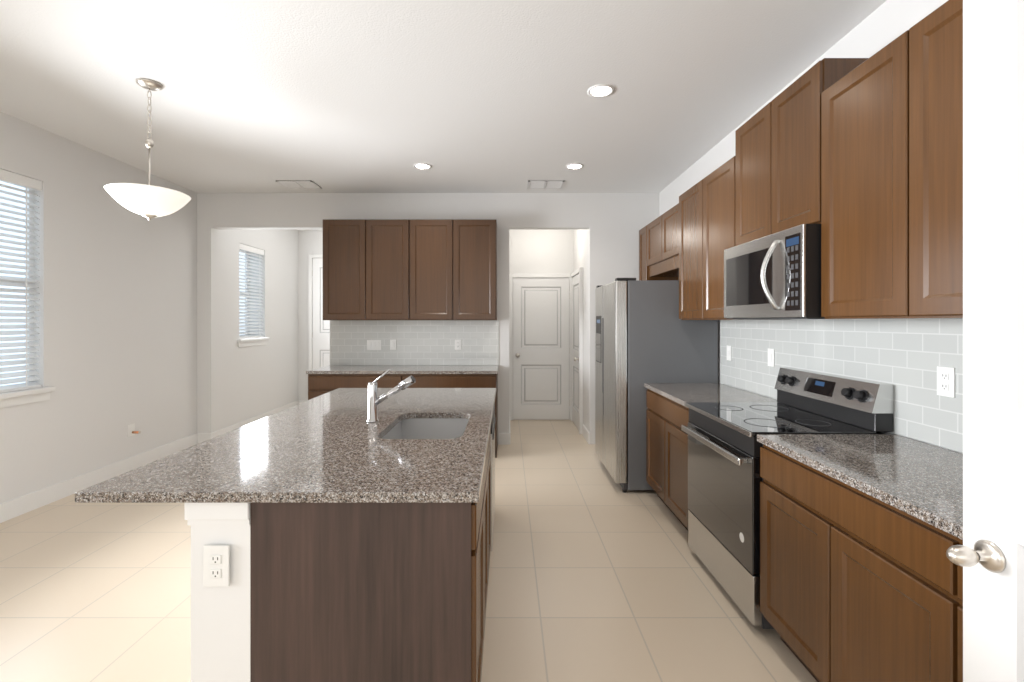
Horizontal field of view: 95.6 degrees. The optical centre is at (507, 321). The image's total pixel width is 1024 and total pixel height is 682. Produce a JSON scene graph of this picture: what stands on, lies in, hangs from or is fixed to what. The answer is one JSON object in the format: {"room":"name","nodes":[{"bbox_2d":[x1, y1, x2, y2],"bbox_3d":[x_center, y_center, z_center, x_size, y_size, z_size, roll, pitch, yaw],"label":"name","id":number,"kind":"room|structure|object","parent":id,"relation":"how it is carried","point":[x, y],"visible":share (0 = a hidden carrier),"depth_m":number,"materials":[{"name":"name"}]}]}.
{"room":"kitchen","nodes":[
{"label":"kitchen","id":0,"kind":"room"},
{"bbox_2d":[0,112,196,503],"bbox_3d":[-3.640,-0.030,1.175,0.120,2.900,8.350,0,0,0],"label":"wall","id":1,"kind":"structure","parent":0,"point":[117,318],"depth_m":4.04,"materials":[{"name":"white paint"}]},
{"bbox_2d":[0,181,34,385],"bbox_3d":[-3.679,-0.285,2.800,0.067,1.630,1.600,0,0,0],"label":"window","id":2,"kind":"structure","parent":1,"relation":"in","point":[10,226],"depth_m":3.49,"materials":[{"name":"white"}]},
{"bbox_2d":[0,169,41,392],"bbox_3d":[-3.616,-0.285,2.800,0.058,1.586,1.552,0,0,0],"label":"window blind","id":3,"kind":"object","parent":2,"relation":"attached to","point":[19,180],"visible":1,"depth_m":3.43,"materials":[{"name":"white plastic"}]},
{"bbox_2d":[0,387,54,407],"bbox_3d":[-3.572,0.560,2.800,0.075,0.099,1.660,0,0,0],"label":"window sill","id":4,"kind":"structure","parent":1,"relation":"attached to","point":[8,399],"depth_m":3.42,"materials":[{"name":"white"}]},
{"bbox_2d":[0,433,199,522],"bbox_3d":[-3.573,1.355,1.175,0.014,0.130,8.350,0,0,0],"label":"baseboard","id":5,"kind":"structure","parent":1,"relation":"attached to","point":[18,506],"depth_m":3.92,"materials":[{"name":"white"}]},
{"bbox_2d":[128,423,140,436],"bbox_3d":[-3.542,1.035,4.410,0.074,0.110,0.080,0,0,0],"label":"outlet stubout left","id":6,"kind":"object","parent":1,"relation":"attached to","point":[131,430],"visible":1,"depth_m":4.41,"materials":[{"name":"white plastic"}]},
{"bbox_2d":[197,193,297,432],"bbox_3d":[-3.560,-0.030,6.525,0.280,2.900,2.350,0,0,0],"label":"wall","id":7,"kind":"structure","parent":0,"point":[236,384],"depth_m":5.90,"materials":[{"name":"white paint"}]},
{"bbox_2d":[239,250,248,334],"bbox_3d":[-3.679,-0.385,6.230,0.067,1.270,0.660,0,0,0],"label":"window","id":8,"kind":"structure","parent":7,"relation":"in","point":[242,287],"depth_m":6.50,"materials":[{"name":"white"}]},
{"bbox_2d":[239,243,263,338],"bbox_3d":[-3.456,-0.385,6.230,0.058,1.226,0.612,0,0,0],"label":"window blind","id":9,"kind":"object","parent":7,"relation":"attached to","point":[249,249],"visible":0.77,"depth_m":6.23,"materials":[{"name":"white plastic"}]},
{"bbox_2d":[237,337,269,346],"bbox_3d":[-3.413,0.281,6.230,0.075,0.099,0.720,0,0,0],"label":"window sill","id":10,"kind":"structure","parent":7,"relation":"attached to","point":[251,342],"depth_m":6.18,"materials":[{"name":"white wood"}]},
{"bbox_2d":[209,400,298,438],"bbox_3d":[-3.413,1.355,6.458,0.014,0.130,2.244,0,0,0],"label":"baseboard","id":11,"kind":"structure","parent":7,"relation":"attached to","point":[214,434],"depth_m":6.15,"materials":[{"name":"white"}]},
{"bbox_2d":[298,231,322,399],"bbox_3d":[-1.760,-0.030,7.640,3.320,2.900,0.120,0,0,0],"label":"wall","id":12,"kind":"structure","parent":0,"point":[310,242],"depth_m":7.58,"materials":[{"name":"white paint"}]},
{"bbox_2d":[309,254,322,369],"bbox_3d":[-2.765,0.169,7.555,0.930,2.503,0.049,0,0,0],"label":"door frame","id":13,"kind":"structure","parent":12,"relation":"attached to","point":[311,256],"depth_m":7.53,"materials":[{"name":"white wood"}]},
{"bbox_2d":[312,258,329,368],"bbox_3d":[-2.768,0.196,7.526,0.816,2.432,0.104,0,0,0],"label":"door","id":14,"kind":"structure","parent":12,"relation":"in","point":[321,341],"depth_m":7.54,"materials":[{"name":"white wood"}]},
{"bbox_2d":[0,420,816,681],"bbox_3d":[-0.900,1.470,2.400,6.000,0.100,11.200,0,0,0],"label":"floor","id":15,"kind":"structure","parent":0,"point":[596,574],"depth_m":2.44,"materials":[{"name":"tile"}]},
{"bbox_2d":[185,392,495,681],"bbox_3d":[-0.523,0.979,2.445,0.886,0.882,2.116,0,0,0],"label":"kitchen island","id":16,"kind":"object","parent":15,"relation":"on","point":[351,537],"depth_m":1.40,"materials":[{"name":"brown wood"}]},
{"bbox_2d":[203,545,229,586],"bbox_3d":[-0.868,0.730,1.382,0.076,0.122,0.008,0,0,0],"label":"outlet","id":17,"kind":"object","parent":16,"relation":"attached to","point":[216,565],"visible":0.98,"depth_m":1.38,"materials":[{"name":"white plastic"}]},
{"bbox_2d":[75,388,494,503],"bbox_3d":[-0.682,0.522,2.445,1.196,0.032,2.150,0,0,0],"label":"island countertop","id":18,"kind":"structure","parent":16,"relation":"on","point":[323,449],"depth_m":1.67,"materials":[{"name":"grey stone"}]},
{"bbox_2d":[366,369,415,422],"bbox_3d":[-0.584,0.372,2.327,0.254,0.266,0.060,0,0,8],"label":"faucet","id":19,"kind":"object","parent":18,"relation":"on","point":[374,401],"visible":0.98,"depth_m":2.32,"materials":[{"name":"silver metal"}]},
{"bbox_2d":[383,416,466,435],"bbox_3d":[-0.388,0.626,2.277,0.414,0.200,0.611,0,0,0],"label":"sink","id":20,"kind":"object","parent":18,"relation":"in","point":[410,425],"depth_m":2.58,"materials":[{"name":"grey metal"}]},
{"bbox_2d":[306,373,401,399],"bbox_3d":[-1.557,0.979,5.036,0.965,0.882,0.622,0,0,0],"label":"base cabinet","id":21,"kind":"object","parent":15,"relation":"on","point":[324,379],"depth_m":4.72,"materials":[{"name":"brown wood"}]},
{"bbox_2d":[402,373,497,457],"bbox_3d":[-0.593,0.979,5.036,0.965,0.882,0.622,0,0,0],"label":"base cabinet","id":22,"kind":"object","parent":15,"relation":"on","point":[423,380],"depth_m":4.72,"materials":[{"name":"brown wood"}]},
{"bbox_2d":[306,365,497,372],"bbox_3d":[-1.075,0.522,5.026,1.950,0.032,0.622,0,0,0],"label":"countertop","id":23,"kind":"structure","parent":22,"relation":"on","point":[330,368],"depth_m":4.86,"materials":[{"name":"grey stone"}]},
{"bbox_2d":[595,278,717,492],"bbox_3d":[1.307,0.531,4.258,0.846,1.777,0.891,0,0,0],"label":"refrigerator","id":24,"kind":"object","parent":15,"relation":"on","point":[644,333],"visible":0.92,"depth_m":3.81,"materials":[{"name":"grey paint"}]},
{"bbox_2d":[644,383,784,530],"bbox_3d":[1.431,0.963,3.329,0.632,0.914,0.934,0,0,0],"label":"base cabinet","id":25,"kind":"object","parent":15,"relation":"on","point":[667,413],"visible":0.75,"depth_m":3.25,"materials":[{"name":"brown wood"}]},
{"bbox_2d":[681,368,893,628],"bbox_3d":[1.397,0.853,2.470,0.683,1.135,0.768,0,0,0],"label":"range","id":26,"kind":"object","parent":15,"relation":"on","point":[725,479],"visible":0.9,"depth_m":2.33,"materials":[{"name":"grey metal"}]},
{"bbox_2d":[757,438,940,681],"bbox_3d":[1.436,0.979,1.623,0.622,0.882,0.906,0,0,0],"label":"base cabinet","id":27,"kind":"object","parent":15,"relation":"on","point":[861,576],"depth_m":1.55,"materials":[{"name":"brown wood"}]},
{"bbox_2d":[757,434,962,533],"bbox_3d":[1.426,0.522,1.199,0.622,0.032,1.758,0,0,0],"label":"countertop","id":28,"kind":"structure","parent":27,"relation":"on","point":[926,479],"depth_m":1.63,"materials":[{"name":"grey stone"}]},
{"bbox_2d":[941,526,962,681],"bbox_3d":[1.436,0.979,0.745,0.622,0.882,0.850,0,0,0],"label":"base cabinet","id":29,"kind":"object","parent":15,"relation":"on","point":[951,573],"depth_m":1.18,"materials":[{"name":"brown wood"}]},
{"bbox_2d":[946,0,1023,681],"bbox_3d":[1.041,0.196,0.685,0.128,2.432,0.810,0,0,0],"label":"door","id":30,"kind":"structure","parent":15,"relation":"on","point":[988,555],"depth_m":1.02,"materials":[{"name":"white wood"}]},
{"bbox_2d":[211,193,658,443],"bbox_3d":[-0.835,-0.030,5.410,5.170,2.900,0.120,0,0,0],"label":"wall","id":31,"kind":"structure","parent":0,"point":[613,224],"depth_m":5.35,"materials":[{"name":"white paint"}]},
{"bbox_2d":[323,219,496,319],"bbox_3d":[-1.060,-0.555,5.173,1.880,1.090,0.347,0,0,0],"label":"upper cabinet","id":32,"kind":"object","parent":31,"relation":"attached to","point":[410,269],"visible":1,"depth_m":5.01,"materials":[{"name":"brown wood"}]},
{"bbox_2d":[330,320,498,364],"bbox_3d":[-1.070,0.248,5.345,1.940,0.514,0.008,0,0,0],"label":"tile backsplash","id":33,"kind":"structure","parent":31,"relation":"attached to","point":[425,342],"depth_m":5.34,"materials":[{"name":"white tile"}]},
{"bbox_2d":[367,340,380,349],"bbox_3d":[-1.535,0.275,5.335,0.164,0.117,0.010,0,0,0],"label":"light switch","id":34,"kind":"object","parent":33,"relation":"attached to","point":[373,344],"visible":1,"depth_m":5.33,"materials":[{"name":"white plastic"}]},
{"bbox_2d":[390,340,395,349],"bbox_3d":[-1.315,0.270,5.335,0.072,0.117,0.010,0,0,0],"label":"light switch","id":35,"kind":"object","parent":33,"relation":"attached to","point":[392,344],"visible":1,"depth_m":5.33,"materials":[{"name":"white plastic"}]},
{"bbox_2d":[455,340,460,349],"bbox_3d":[-0.570,0.270,5.336,0.072,0.117,0.008,0,0,0],"label":"electrical outlet","id":36,"kind":"object","parent":33,"relation":"attached to","point":[457,344],"visible":1,"depth_m":5.33,"materials":[{"name":"white plastic"}]},
{"bbox_2d":[508,411,509,444],"bbox_3d":[0.027,1.355,6.013,0.014,0.130,1.354,0,0,0],"label":"baseboard","id":37,"kind":"structure","parent":31,"relation":"attached to","point":[509,411],"depth_m":5.35,"materials":[{"name":"white"}]},
{"bbox_2d":[0,0,886,230],"bbox_3d":[-0.900,-1.530,2.400,6.000,0.100,11.200,0,0,0],"label":"ceiling","id":38,"kind":"structure","parent":0,"point":[383,96],"depth_m":2.89,"materials":[{"name":"white paint"}]},
{"bbox_2d":[104,78,190,220],"bbox_3d":[-2.230,-1.052,2.890,0.430,0.854,0.430,0,0,0],"label":"pendant light","id":39,"kind":"object","parent":38,"relation":"hanging from","point":[149,201],"visible":1,"depth_m":2.81,"materials":[{"name":"white glass"}]},
{"bbox_2d":[276,180,321,188],"bbox_3d":[-2.250,-1.474,5.010,0.380,0.012,0.260,0,0,0],"label":"ceiling vent","id":40,"kind":"object","parent":38,"relation":"in","point":[299,184],"visible":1,"depth_m":4.99,"materials":[{"name":"white metal"}]},
{"bbox_2d":[414,163,431,169],"bbox_3d":[-0.810,-1.476,4.430,0.170,0.006,0.170,0,0,0],"label":"recessed light","id":41,"kind":"object","parent":38,"relation":"in","point":[422,166],"visible":1,"depth_m":4.44,"materials":[{"name":"white plastic"}]},
{"bbox_2d":[527,180,564,188],"bbox_3d":[0.410,-1.474,5.010,0.380,0.012,0.260,0,0,0],"label":"ceiling vent","id":42,"kind":"object","parent":38,"relation":"in","point":[545,184],"visible":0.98,"depth_m":4.99,"materials":[{"name":"white metal"}]},
{"bbox_2d":[566,163,583,169],"bbox_3d":[0.640,-1.476,4.430,0.170,0.006,0.170,0,0,0],"label":"recessed light","id":43,"kind":"object","parent":38,"relation":"in","point":[573,166],"visible":1,"depth_m":4.44,"materials":[{"name":"white plastic"}]},
{"bbox_2d":[588,84,614,97],"bbox_3d":[0.600,-1.476,2.980,0.170,0.006,0.170,0,0,0],"label":"recessed light","id":44,"kind":"object","parent":38,"relation":"in","point":[601,91],"visible":1,"depth_m":2.98,"materials":[{"name":"white"}]},
{"bbox_2d":[509,230,572,273],"bbox_3d":[0.545,-0.030,6.750,1.050,2.900,0.120,0,0,0],"label":"wall","id":45,"kind":"structure","parent":0,"point":[540,251],"depth_m":6.69,"materials":[{"name":"white paint"}]},
{"bbox_2d":[513,278,569,419],"bbox_3d":[0.486,0.399,6.636,0.813,2.027,0.104,0,0,0],"label":"door","id":46,"kind":"structure","parent":45,"relation":"in","point":[541,350],"depth_m":6.66,"materials":[{"name":"white wood"}]},
{"bbox_2d":[509,267,582,433],"bbox_3d":[0.485,0.371,6.260,0.929,2.098,0.859,0,0,0],"label":"door frame","id":47,"kind":"structure","parent":45,"relation":"attached to","point":[511,276],"depth_m":6.64,"materials":[{"name":"white wood"}]},
{"bbox_2d":[573,230,587,429],"bbox_3d":[1.010,-0.030,6.140,0.120,2.900,1.340,0,0,0],"label":"wall","id":48,"kind":"structure","parent":0,"point":[580,248],"depth_m":5.73,"materials":[{"name":"white paint"}]},
{"bbox_2d":[572,274,578,429],"bbox_3d":[0.899,0.399,6.245,0.098,2.027,0.710,0,0,0],"label":"door","id":49,"kind":"structure","parent":48,"relation":"in","point":[575,349],"depth_m":6.31,"materials":[{"name":"white wood"}]},
{"bbox_2d":[582,424,589,443],"bbox_3d":[0.943,1.355,5.575,0.014,0.130,0.450,0,0,0],"label":"baseboard","id":50,"kind":"structure","parent":48,"relation":"attached to","point":[586,434],"depth_m":5.52,"materials":[{"name":"white wood"}]},
{"bbox_2d":[659,0,962,453],"bbox_3d":[1.810,-0.030,1.235,0.120,2.900,8.470,0,0,0],"label":"wall","id":51,"kind":"structure","parent":0,"point":[885,23],"depth_m":2.35,"materials":[{"name":"white paint"}]},
{"bbox_2d":[639,203,678,279],"bbox_3d":[1.583,-0.500,4.413,0.327,0.980,1.224,0,0,0],"label":"upper cabinet","id":52,"kind":"object","parent":51,"relation":"attached to","point":[659,248],"visible":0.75,"depth_m":4.37,"materials":[{"name":"brown wood"}]},
{"bbox_2d":[679,156,790,319],"bbox_3d":[1.573,-0.520,3.330,0.347,1.020,0.938,0,0,0],"label":"upper cabinet","id":53,"kind":"object","parent":51,"relation":"attached to","point":[706,221],"visible":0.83,"depth_m":3.27,"materials":[{"name":"brown wood"}]},
{"bbox_2d":[735,58,867,245],"bbox_3d":[1.573,-0.811,2.470,0.347,0.738,0.778,0,0,0],"label":"upper cabinet","id":54,"kind":"object","parent":51,"relation":"attached to","point":[778,163],"visible":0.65,"depth_m":2.36,"materials":[{"name":"brown wood"}]},
{"bbox_2d":[724,224,823,318],"bbox_3d":[1.501,-0.225,2.470,0.491,0.427,0.768,0,0,0],"label":"over-the-range microwave","id":55,"kind":"object","parent":54,"relation":"attached to","point":[777,275],"visible":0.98,"depth_m":2.28,"materials":[{"name":"silver metal"}]},
{"bbox_2d":[720,319,962,452],"bbox_3d":[1.745,0.248,2.058,0.008,0.514,3.476,0,0,0],"label":"tile backsplash","id":56,"kind":"structure","parent":51,"relation":"attached to","point":[906,357],"depth_m":2.19,"materials":[{"name":"white tile"}]},
{"bbox_2d":[727,345,731,360],"bbox_3d":[1.735,0.250,3.640,0.010,0.117,0.072,0,0,0],"label":"light switch","id":57,"kind":"object","parent":56,"relation":"attached to","point":[729,353],"visible":1,"depth_m":3.62,"materials":[{"name":"white plastic"}]},
{"bbox_2d":[768,348,773,366],"bbox_3d":[1.735,0.240,3.060,0.010,0.117,0.072,0,0,0],"label":"light switch","id":58,"kind":"object","parent":56,"relation":"attached to","point":[771,357],"visible":1,"depth_m":3.05,"materials":[{"name":"white plastic"}]},
{"bbox_2d":[937,366,954,397],"bbox_3d":[1.736,0.240,1.840,0.008,0.117,0.072,0,0,0],"label":"electrical outlet","id":59,"kind":"object","parent":56,"relation":"attached to","point":[946,381],"visible":1,"depth_m":1.83,"materials":[{"name":"white plastic"}]},
{"bbox_2d":[821,35,900,318],"bbox_3d":[1.573,-0.520,1.853,0.348,1.020,0.454,0,0,0],"label":"upper cabinet","id":60,"kind":"object","parent":51,"relation":"attached to","point":[892,180],"depth_m":1.84,"materials":[{"name":"brown wood"}]},
{"bbox_2d":[901,0,962,318],"bbox_3d":[1.573,-0.520,1.397,0.348,1.020,0.456,0,0,0],"label":"upper cabinet","id":61,"kind":"object","parent":51,"relation":"attached to","point":[932,48],"depth_m":1.53,"materials":[{"name":"brown wood"}]}
]}

